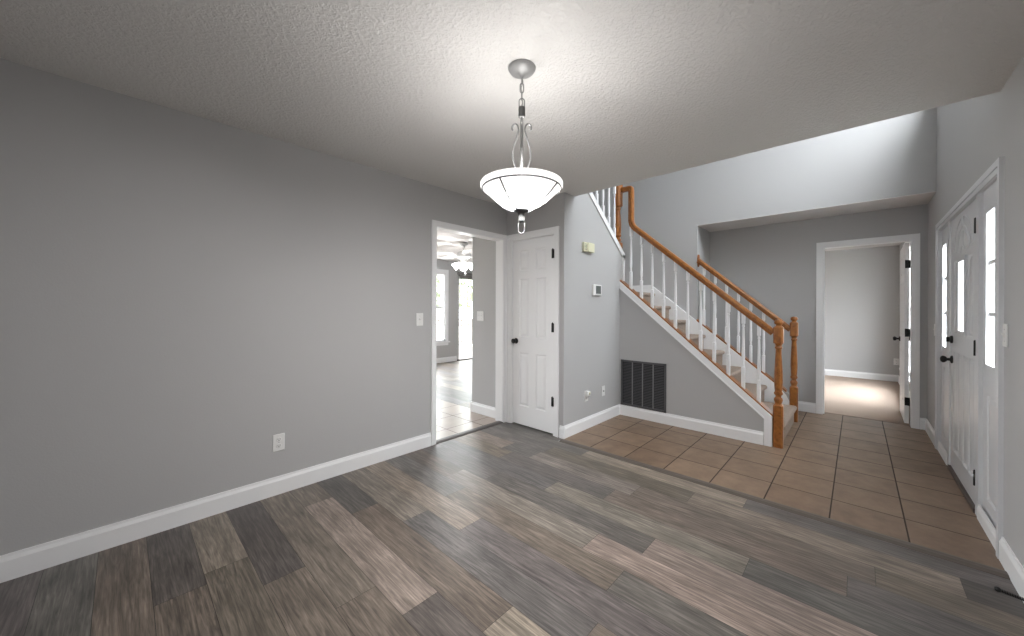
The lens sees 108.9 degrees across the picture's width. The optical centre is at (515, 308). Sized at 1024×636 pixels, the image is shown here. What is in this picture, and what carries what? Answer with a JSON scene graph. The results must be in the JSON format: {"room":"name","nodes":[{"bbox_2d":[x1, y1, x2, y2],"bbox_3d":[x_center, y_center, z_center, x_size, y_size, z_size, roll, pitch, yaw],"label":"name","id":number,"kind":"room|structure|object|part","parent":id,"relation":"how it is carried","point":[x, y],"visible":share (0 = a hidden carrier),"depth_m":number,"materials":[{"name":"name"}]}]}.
{"room":"empty dining room","nodes":[
{"label":"empty dining room","id":0,"kind":"room"},
{"bbox_2d":[0,58,506,555],"bbox_3d":[-1.327,0.056,2.936,0.113,2.440,3.720,0,0,43],"label":"wall","id":1,"kind":"structure","parent":0,"point":[181,293],"depth_m":2.17,"materials":[{"name":"grey paint"}]},
{"bbox_2d":[0,433,430,582],"bbox_3d":[-1.671,1.214,2.478,0.015,0.122,2.586,0,0,43],"label":"baseboard","id":2,"kind":"structure","parent":1,"relation":"attached to","point":[26,561],"depth_m":2.15,"materials":[{"name":"white paint"}]},
{"bbox_2d":[273,433,284,451],"bbox_3d":[-1.629,0.920,2.524,0.011,0.116,0.072,0,0,43],"label":"wall outlet","id":3,"kind":"object","parent":1,"relation":"attached to","point":[278,439],"visible":1,"depth_m":2.52,"materials":[{"name":"white plastic"}]},
{"bbox_2d":[416,313,422,325],"bbox_3d":[-0.866,0.096,3.334,0.016,0.116,0.072,0,0,43],"label":"light switch","id":4,"kind":"object","parent":1,"relation":"attached to","point":[419,316],"visible":1,"depth_m":3.33,"materials":[{"name":"white plastic"}]},
{"bbox_2d":[431,220,506,445],"bbox_3d":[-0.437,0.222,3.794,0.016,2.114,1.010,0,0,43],"label":"trim","id":5,"kind":"structure","parent":1,"relation":"attached to","point":[434,223],"depth_m":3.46,"materials":[{"name":"white paint"}]},
{"bbox_2d":[436,421,502,443],"bbox_3d":[-0.469,1.274,3.821,0.085,0.011,0.900,0,0,43],"label":"threshold","id":6,"kind":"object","parent":1,"relation":"attached to","point":[450,437],"depth_m":3.77,"materials":[{"name":"grey wood"}]},
{"bbox_2d":[436,359,471,407],"bbox_3d":[0.066,1.282,7.569,4.170,0.002,5.040,0,0,43],"label":"floor","id":7,"kind":"structure","parent":0,"point":[454,378],"depth_m":6.36,"materials":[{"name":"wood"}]},
{"bbox_2d":[436,259,471,359],"bbox_3d":[-2.719,0.052,7.739,0.140,2.440,8.800,0,0,43],"label":"wall","id":8,"kind":"structure","parent":0,"point":[449,350],"depth_m":8.91,"materials":[{"name":"grey paint"}]},
{"bbox_2d":[436,269,449,345],"bbox_3d":[-2.192,-0.039,8.253,0.170,1.805,1.680,0,0,43],"label":"window","id":9,"kind":"structure","parent":8,"relation":"in","point":[444,274],"depth_m":8.76,"materials":[{"name":"white glass"}]},
{"bbox_3d":[-2.162,0.819,8.222,0.080,0.090,1.680,0,0,43],"label":"sill","id":10,"kind":"part","parent":9,"relation":"part of","materials":[{"name":"white paint"}]},
{"bbox_2d":[436,356,456,362],"bbox_3d":[-1.267,1.216,9.185,0.015,0.122,4.500,0,0,43],"label":"baseboard","id":11,"kind":"structure","parent":8,"relation":"attached to","point":[452,358],"depth_m":8.77,"materials":[{"name":"white paint"}]},
{"bbox_2d":[457,274,471,360],"bbox_3d":[-0.832,0.203,9.739,0.170,2.150,1.860,0,0,43],"label":"door","id":12,"kind":"structure","parent":8,"relation":"in","point":[466,292],"depth_m":9.22,"materials":[{"name":"white paint"}]},
{"bbox_3d":[-0.843,0.203,9.749,0.100,2.150,1.800,0,0,43],"label":"frame","id":13,"kind":"part","parent":12,"relation":"part of","materials":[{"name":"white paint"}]},
{"bbox_3d":[-0.835,1.263,9.739,0.170,0.030,1.860,0,0,43],"label":"sill","id":14,"kind":"part","parent":12,"relation":"part of","materials":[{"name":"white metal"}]},
{"bbox_2d":[457,272,471,279],"bbox_3d":[-0.766,-0.412,9.680,0.056,0.980,1.860,0,0,43],"label":"window blind","id":15,"kind":"object","parent":8,"relation":"attached to","point":[468,276],"visible":0.41,"depth_m":9.13,"materials":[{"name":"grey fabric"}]},
{"bbox_3d":[-0.764,-0.877,9.680,0.056,0.050,1.860,0,0,43],"label":"head rail","id":16,"kind":"part","parent":15,"relation":"part of","materials":[{"name":"grey fabric"}]},
{"bbox_2d":[436,398,495,439],"bbox_3d":[-2.888,1.272,4.373,4.215,0.002,3.655,0,0,43],"label":"floor","id":17,"kind":"structure","parent":0,"point":[451,418],"depth_m":4.24,"materials":[{"name":"beige tile"}]},
{"bbox_2d":[472,237,495,406],"bbox_3d":[1.424,0.066,6.322,0.490,2.440,5.215,0,0,43],"label":"wall","id":18,"kind":"structure","parent":0,"point":[484,251],"depth_m":4.43,"materials":[{"name":"grey paint"}]},
{"bbox_2d":[477,311,483,320],"bbox_3d":[-0.428,0.085,4.473,0.118,0.116,0.016,0,0,43],"label":"light switch","id":19,"kind":"object","parent":18,"relation":"attached to","point":[480,314],"visible":1,"depth_m":4.47,"materials":[{"name":"white plastic"}]},
{"bbox_2d":[470,401,494,417],"bbox_3d":[1.370,1.224,6.291,0.490,0.122,5.130,0,0,43],"label":"baseboard","id":20,"kind":"structure","parent":18,"relation":"attached to","point":[489,411],"depth_m":4.43,"materials":[{"name":"white paint"}]},
{"bbox_2d":[0,0,1023,262],"bbox_3d":[0.551,-1.207,5.544,7.872,0.100,10.290,0,0,43],"label":"ceiling","id":21,"kind":"structure","parent":0,"point":[619,92],"depth_m":1.77,"materials":[{"name":"white paint"}]},
{"bbox_2d":[437,242,472,270],"bbox_3d":[-0.940,-0.872,6.470,1.218,0.580,1.257,0,0,43],"label":"ceiling fan","id":22,"kind":"object","parent":21,"relation":"hanging from","point":[463,255],"visible":0.89,"depth_m":6.37,"materials":[{"name":"white metal"}]},
{"bbox_3d":[-1.269,-0.949,6.223,0.455,0.035,0.143,0,0,-31],"label":"blade","id":23,"kind":"part","parent":22,"relation":"part of","materials":[{"name":"grey ceramic"}]},
{"bbox_3d":[-1.227,-0.948,6.720,0.456,0.035,0.148,0,0,43],"label":"blade","id":24,"kind":"part","parent":22,"relation":"part of","materials":[{"name":"grey ceramic"}]},
{"bbox_3d":[-1.051,-0.753,6.425,0.139,0.148,0.148,0,0,43],"label":"lamp shade","id":25,"kind":"part","parent":22,"relation":"part of","materials":[{"name":"white glass"}]},
{"bbox_3d":[-0.903,-0.902,6.443,0.270,0.240,0.270,0,0,43],"label":"motor","id":26,"kind":"part","parent":22,"relation":"part of","materials":[{"name":"grey ceramic"}]},
{"bbox_3d":[-0.885,-0.752,6.295,0.148,0.148,0.139,0,0,43],"label":"lamp shade","id":27,"kind":"part","parent":22,"relation":"part of","materials":[{"name":"white glass"}]},
{"bbox_3d":[-0.807,-0.947,6.026,0.143,0.035,0.455,0,0,-13],"label":"blade","id":28,"kind":"part","parent":22,"relation":"part of","materials":[{"name":"grey ceramic"}]},
{"bbox_2d":[480,59,562,233],"bbox_3d":[0.032,-0.761,1.760,0.396,0.796,0.396,0,0,43],"label":"pendant light","id":29,"kind":"object","parent":21,"relation":"hanging from","point":[521,190],"visible":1,"depth_m":1.68,"materials":[{"name":"white glass"}]},
{"bbox_3d":[0.001,-0.761,1.778,0.045,0.284,0.008,0,0,30],"label":"scroll arm","id":30,"kind":"part","parent":29,"relation":"part of","materials":[{"name":"grey metal"}]},
{"bbox_3d":[0.032,-0.709,1.760,0.015,0.420,0.015,0,0,43],"label":"stem","id":31,"kind":"part","parent":29,"relation":"part of","materials":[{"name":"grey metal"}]},
{"bbox_3d":[0.031,-0.541,1.760,0.396,0.129,0.396,0,0,43],"label":"lamp shade","id":32,"kind":"part","parent":29,"relation":"part of","materials":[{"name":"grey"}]},
{"bbox_3d":[0.032,-0.761,1.724,0.008,0.284,0.045,0,0,0],"label":"scroll arm","id":33,"kind":"part","parent":29,"relation":"part of","materials":[{"name":"grey metal"}]},
{"bbox_3d":[0.063,-0.760,1.778,0.045,0.284,0.008,0,0,-30],"label":"scroll arm","id":34,"kind":"part","parent":29,"relation":"part of","materials":[{"name":"grey metal"}]},
{"bbox_2d":[0,424,1023,635],"bbox_3d":[-0.095,1.281,1.635,3.469,0.002,3.506,0,0,43],"label":"floor","id":35,"kind":"structure","parent":0,"point":[500,529],"depth_m":1.80,"materials":[{"name":"wood"}]},
{"bbox_2d":[501,422,560,440],"bbox_3d":[0.170,1.282,3.878,0.795,0.002,0.134,0,0,43],"label":"strip","id":36,"kind":"object","parent":35,"relation":"on","point":[515,425],"visible":0.87,"depth_m":3.86,"materials":[{"name":"wood"}]},
{"bbox_2d":[559,439,1009,579],"bbox_3d":[1.422,1.282,2.665,2.658,0.009,0.074,0,0,43],"label":"trim","id":37,"kind":"structure","parent":35,"relation":"on","point":[978,566],"depth_m":2.23,"materials":[{"name":"grey wood"}]},
{"bbox_2d":[994,586,1023,600],"bbox_3d":[2.139,1.232,1.577,0.101,0.040,0.026,0,0,31],"label":"floor vent","id":38,"kind":"object","parent":35,"relation":"in","point":[996,588],"visible":1,"depth_m":1.58,"materials":[{"name":"black metal"}]},
{"bbox_2d":[507,192,570,426],"bbox_3d":[0.230,0.062,3.938,0.795,2.440,0.110,0,0,43],"label":"wall","id":39,"kind":"structure","parent":0,"point":[556,211],"depth_m":3.67,"materials":[{"name":"grey paint"}]},
{"bbox_2d":[511,235,553,433],"bbox_3d":[0.182,0.257,3.902,0.592,2.024,0.101,0,0,43],"label":"door","id":40,"kind":"structure","parent":39,"relation":"in","point":[533,259],"depth_m":3.91,"materials":[{"name":"white paint"}]},
{"bbox_2d":[506,226,559,436],"bbox_3d":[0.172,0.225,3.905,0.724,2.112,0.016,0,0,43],"label":"trim","id":41,"kind":"structure","parent":39,"relation":"attached to","point":[555,230],"depth_m":3.70,"materials":[{"name":"white paint"}]},
{"bbox_2d":[559,425,564,438],"bbox_3d":[0.465,1.221,3.630,0.056,0.122,0.015,0,0,43],"label":"baseboard","id":42,"kind":"structure","parent":39,"relation":"attached to","point":[561,428],"depth_m":3.62,"materials":[{"name":"white paint"}]},
{"bbox_2d":[570,193,621,422],"bbox_3d":[0.803,-0.260,4.040,0.100,3.086,1.500,0,0,43],"label":"wall","id":43,"kind":"structure","parent":0,"point":[594,320],"depth_m":4.02,"materials":[{"name":"grey paint"}]},
{"bbox_2d":[584,390,587,401],"bbox_3d":[0.764,0.931,3.922,0.011,0.116,0.072,0,0,43],"label":"wall outlet","id":44,"kind":"object","parent":43,"relation":"attached to","point":[585,396],"visible":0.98,"depth_m":3.91,"materials":[{"name":"white plastic"}]},
{"bbox_2d":[582,242,594,252],"bbox_3d":[0.788,-0.658,3.920,0.040,0.100,0.192,0,0,43],"label":"door chime","id":45,"kind":"object","parent":43,"relation":"attached to","point":[588,247],"visible":1,"depth_m":3.89,"materials":[{"name":"beige plastic"}]},
{"bbox_2d":[565,404,619,437],"bbox_3d":[0.884,1.223,4.049,0.015,0.122,1.170,0,0,43],"label":"baseboard","id":46,"kind":"structure","parent":43,"relation":"attached to","point":[573,428],"depth_m":3.98,"materials":[{"name":"white paint"}]},
{"bbox_2d":[592,284,601,295],"bbox_3d":[0.908,-0.210,4.059,0.028,0.120,0.170,0,0,43],"label":"thermostat","id":47,"kind":"object","parent":43,"relation":"attached to","point":[596,289],"visible":1,"depth_m":4.04,"materials":[{"name":"white plastic"}]},
{"bbox_2d":[601,385,604,395],"bbox_3d":[1.012,0.936,4.183,0.017,0.116,0.072,0,0,43],"label":"cable plate","id":48,"kind":"object","parent":43,"relation":"attached to","point":[602,387],"visible":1,"depth_m":4.17,"materials":[{"name":"white plastic"}]},
{"bbox_2d":[588,192,624,280],"bbox_3d":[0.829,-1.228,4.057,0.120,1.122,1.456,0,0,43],"label":"trim","id":49,"kind":"structure","parent":43,"relation":"attached to","point":[592,192],"depth_m":4.24,"materials":[{"name":"white paint"}]},
{"bbox_2d":[595,186,615,235],"bbox_3d":[0.922,-1.539,4.166,0.062,1.514,0.978,0,0,43],"label":"stair railing","id":50,"kind":"object","parent":49,"relation":"on","point":[614,188],"visible":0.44,"depth_m":4.37,"materials":[{"name":"white wood"}]},
{"bbox_2d":[619,289,772,445],"bbox_3d":[1.875,0.475,3.986,1.545,1.624,0.088,0,0,43],"label":"wall","id":51,"kind":"structure","parent":0,"point":[694,391],"depth_m":3.98,"materials":[{"name":"grey paint"}]},
{"bbox_2d":[621,359,665,412],"bbox_3d":[1.489,0.888,4.276,0.544,0.548,0.012,0,0,43],"label":"air vent","id":52,"kind":"object","parent":51,"relation":"in","point":[643,384],"visible":1,"depth_m":4.26,"materials":[{"name":"black metal"}]},
{"bbox_2d":[620,404,762,444],"bbox_3d":[1.812,1.226,3.972,1.477,0.122,0.015,0,0,43],"label":"baseboard","id":53,"kind":"structure","parent":51,"relation":"attached to","point":[743,434],"depth_m":3.87,"materials":[{"name":"white paint"}]},
{"bbox_2d":[593,107,936,399],"bbox_3d":[2.925,-1.309,4.979,3.872,5.200,0.715,0,0,43],"label":"wall","id":54,"kind":"structure","parent":0,"point":[897,156],"depth_m":4.42,"materials":[{"name":"grey paint"}]},
{"bbox_2d":[798,401,925,429],"bbox_3d":[3.433,1.232,4.433,2.132,0.122,0.582,0,0,43],"label":"baseboard","id":55,"kind":"structure","parent":54,"relation":"attached to","point":[802,406],"depth_m":4.58,"materials":[{"name":"white paint"}]},
{"bbox_2d":[816,233,919,428],"bbox_3d":[4.091,0.239,4.287,0.866,2.112,0.131,0,0,43],"label":"door frame","id":56,"kind":"structure","parent":54,"relation":"attached to","point":[915,367],"depth_m":4.07,"materials":[{"name":"white paint"}]},
{"bbox_2d":[893,243,909,423],"bbox_3d":[4.643,0.272,4.361,0.167,2.020,0.749,0,0,43],"label":"door","id":57,"kind":"structure","parent":54,"relation":"in","point":[904,338],"depth_m":4.11,"materials":[{"name":"white paint"}]},
{"bbox_2d":[565,411,1004,570],"bbox_3d":[2.466,1.290,3.810,2.694,0.002,3.038,0,0,43],"label":"floor foyer tile","id":58,"kind":"structure","parent":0,"point":[890,479],"depth_m":2.95,"materials":[{"name":"brown tile"}]},
{"bbox_2d":[619,280,796,446],"bbox_3d":[1.892,0.466,4.731,2.706,1.643,1.240,0,0,43],"label":"staircase","id":59,"kind":"structure","parent":58,"relation":"on","point":[764,409],"depth_m":4.33,"materials":[{"name":"white wood"}]},
{"bbox_2d":[613,185,783,448],"bbox_3d":[1.869,-0.167,3.989,1.721,2.908,0.094,0,0,43],"label":"stair railing","id":60,"kind":"object","parent":59,"relation":"on","point":[777,331],"visible":0.97,"depth_m":3.79,"materials":[{"name":"brown wood"}]},
{"bbox_3d":[1.277,-0.929,4.544,0.094,1.387,0.094,0,0,43],"label":"newel post","id":61,"kind":"part","parent":60,"relation":"part of","materials":[{"name":"brown wood"}]},
{"bbox_3d":[1.880,-0.624,3.982,1.583,1.741,0.062,0,0,43],"label":"handrail","id":62,"kind":"part","parent":60,"relation":"part of","materials":[{"name":"brown wood"}]},
{"bbox_3d":[2.465,0.694,3.426,0.076,1.190,0.076,0,0,43],"label":"newel post","id":63,"kind":"part","parent":60,"relation":"part of","materials":[{"name":"brown wood"}]},
{"bbox_2d":[697,254,798,421],"bbox_3d":[2.855,0.276,4.579,0.095,2.030,1.101,0,0,-44],"label":"stair railing","id":64,"kind":"object","parent":59,"relation":"on","point":[793,327],"visible":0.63,"depth_m":4.44,"materials":[{"name":"brown wood"}]},
{"bbox_3d":[2.842,-0.207,4.600,1.051,0.940,0.077,0,0,45],"label":"handrail","id":65,"kind":"part","parent":64,"relation":"part of","materials":[{"name":"brown wood"}]},
{"bbox_3d":[3.214,0.689,4.217,0.076,1.205,0.076,0,0,43],"label":"newel post","id":66,"kind":"part","parent":64,"relation":"part of","materials":[{"name":"brown wood"}]},
{"bbox_2d":[697,191,935,231],"bbox_3d":[3.441,-1.135,4.433,2.132,0.025,0.582,0,0,43],"label":"ceiling","id":67,"kind":"structure","parent":0,"point":[921,200],"depth_m":4.26,"materials":[{"name":"white paint"}]},
{"bbox_2d":[710,204,927,418],"bbox_3d":[3.674,0.073,4.687,2.132,2.440,0.113,0,0,43],"label":"wall","id":68,"kind":"structure","parent":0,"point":[774,264],"depth_m":4.70,"materials":[{"name":"grey paint"}]},
{"bbox_2d":[825,245,898,374],"bbox_3d":[5.487,0.080,7.888,3.852,2.440,0.120,0,0,43],"label":"wall","id":69,"kind":"structure","parent":0,"point":[862,284],"depth_m":6.86,"materials":[{"name":"grey paint"}]},
{"bbox_2d":[825,369,909,397],"bbox_3d":[4.300,1.234,6.548,3.752,0.122,3.453,0,0,43],"label":"baseboard","id":70,"kind":"structure","parent":69,"relation":"attached to","point":[864,375],"depth_m":6.82,"materials":[{"name":"white paint"}]},
{"bbox_2d":[824,375,909,424],"bbox_3d":[4.298,1.295,6.545,3.752,0.006,3.460,0,0,43],"label":"floor","id":71,"kind":"structure","parent":0,"point":[879,400],"depth_m":5.29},
{"bbox_2d":[899,56,1023,567],"bbox_3d":[3.517,-1.307,2.842,0.150,5.200,10.190,0,0,43],"label":"wall","id":72,"kind":"structure","parent":0,"point":[972,134],"depth_m":1.86,"materials":[{"name":"grey paint"}]},
{"bbox_2d":[899,242,909,383],"bbox_3d":[5.719,0.008,5.263,0.170,2.065,1.710,0,0,43],"label":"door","id":73,"kind":"structure","parent":72,"relation":"in","point":[905,242],"depth_m":5.77,"materials":[{"name":"white paint"}]},
{"bbox_3d":[5.732,-0.027,5.251,0.136,1.995,1.650,0,0,43],"label":"frame","id":74,"kind":"part","parent":73,"relation":"part of","materials":[{"name":"white paint"}]},
{"bbox_2d":[941,226,947,450],"bbox_3d":[3.755,0.291,3.170,0.050,2.005,0.440,0,0,43],"label":"window","id":75,"kind":"structure","parent":72,"relation":"in","point":[945,231],"depth_m":3.25,"materials":[{"name":"white glass"}]},
{"bbox_3d":[3.752,-0.116,3.173,0.040,0.954,0.254,0,0,43],"label":"lite frame","id":76,"kind":"part","parent":75,"relation":"part of","materials":[{"name":"white glass"}]},
{"bbox_2d":[940,199,975,503],"bbox_3d":[3.212,0.276,2.637,0.111,1.972,0.916,0,0,43],"label":"door","id":77,"kind":"structure","parent":72,"relation":"in","point":[962,340],"depth_m":2.60,"materials":[{"name":"white paint"}]},
{"bbox_3d":[3.463,0.403,2.940,0.066,0.064,0.064,0,0,43],"label":"knob","id":78,"kind":"part","parent":77,"relation":"part of","materials":[{"name":"black metal"}]},
{"bbox_3d":[3.238,-0.093,2.627,0.050,0.570,0.250,0,0,43],"label":"lite frame","id":79,"kind":"part","parent":77,"relation":"part of","materials":[{"name":"white glass"}]},
{"bbox_3d":[3.229,-0.541,2.637,0.011,0.258,0.628,0,0,43],"label":"arched moulding","id":80,"kind":"part","parent":77,"relation":"part of","materials":[{"name":"white paint"}]},
{"bbox_2d":[947,464,974,512],"bbox_3d":[3.262,1.278,2.600,0.140,0.028,0.908,0,0,43],"label":"trim","id":81,"kind":"structure","parent":72,"relation":"attached to","point":[958,482],"depth_m":2.58,"materials":[{"name":"wood"}]},
{"bbox_2d":[938,176,996,515],"bbox_3d":[3.268,0.263,2.598,0.134,2.058,2.010,0,0,43],"label":"trim","id":82,"kind":"structure","parent":72,"relation":"attached to","point":[979,197],"depth_m":2.28,"materials":[{"name":"white paint"}]},
{"bbox_2d":[935,156,1004,558],"bbox_3d":[3.215,0.255,2.648,0.018,2.074,2.092,0,0,43],"label":"trim","id":83,"kind":"structure","parent":72,"relation":"attached to","point":[997,168],"depth_m":1.89,"materials":[{"name":"white paint"}]},
{"bbox_2d":[925,419,1023,602],"bbox_3d":[2.189,1.227,1.548,0.019,0.122,6.497,0,0,43],"label":"baseboard","id":84,"kind":"structure","parent":72,"relation":"attached to","point":[1008,559],"depth_m":1.85,"materials":[{"name":"white paint"}]},
{"bbox_2d":[983,181,996,528],"bbox_3d":[2.731,0.288,2.074,0.050,2.005,0.440,0,0,43],"label":"window","id":85,"kind":"structure","parent":72,"relation":"in","point":[990,195],"depth_m":2.15,"materials":[{"name":"glass"}]},
{"bbox_3d":[2.728,-0.120,2.077,0.040,0.954,0.254,0,0,43],"label":"lite frame","id":86,"kind":"part","parent":85,"relation":"part of","materials":[{"name":"white paint"}]},
{"bbox_2d":[1001,324,1007,346],"bbox_3d":[2.475,0.133,1.854,0.016,0.116,0.072,0,0,43],"label":"light switch","id":87,"kind":"object","parent":72,"relation":"attached to","point":[1005,326],"visible":1,"depth_m":1.84,"materials":[{"name":"white plastic"}]},
{"label":"outside","id":88,"kind":"structure","parent":0,"visible":0},
{"bbox_2d":[436,320,471,347],"bbox_3d":[3.287,1.717,7.188,85.000,0.050,75.000,0,0,43],"label":"ground","id":89,"kind":"structure","parent":88,"point":[468,345],"depth_m":25.90,"materials":[{"name":"white"}]},
{"bbox_2d":[437,275,471,311],"bbox_3d":[-3.888,-1.107,20.768,4.981,5.550,4.966,0,0,43],"label":"tree","id":90,"kind":"object","parent":89,"relation":"on","point":[462,301],"visible":0.1,"depth_m":20.07,"materials":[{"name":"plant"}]},
{"bbox_2d":[459,347,471,357],"bbox_3d":[-1.400,1.511,11.223,2.640,0.310,11.500,0,0,43],"label":"deck","id":91,"kind":"object","parent":89,"relation":"on","point":[462,351],"visible":0.07,"depth_m":11.40,"materials":[{"name":"white"}]},
{"bbox_2d":[437,318,471,344],"bbox_3d":[-1.844,0.804,12.393,0.100,1.100,9.700,0,0,43],"label":"deck railing","id":92,"kind":"object","parent":91,"relation":"on","point":[468,319],"visible":0.09,"depth_m":12.52,"materials":[{"name":"white"}]}
]}

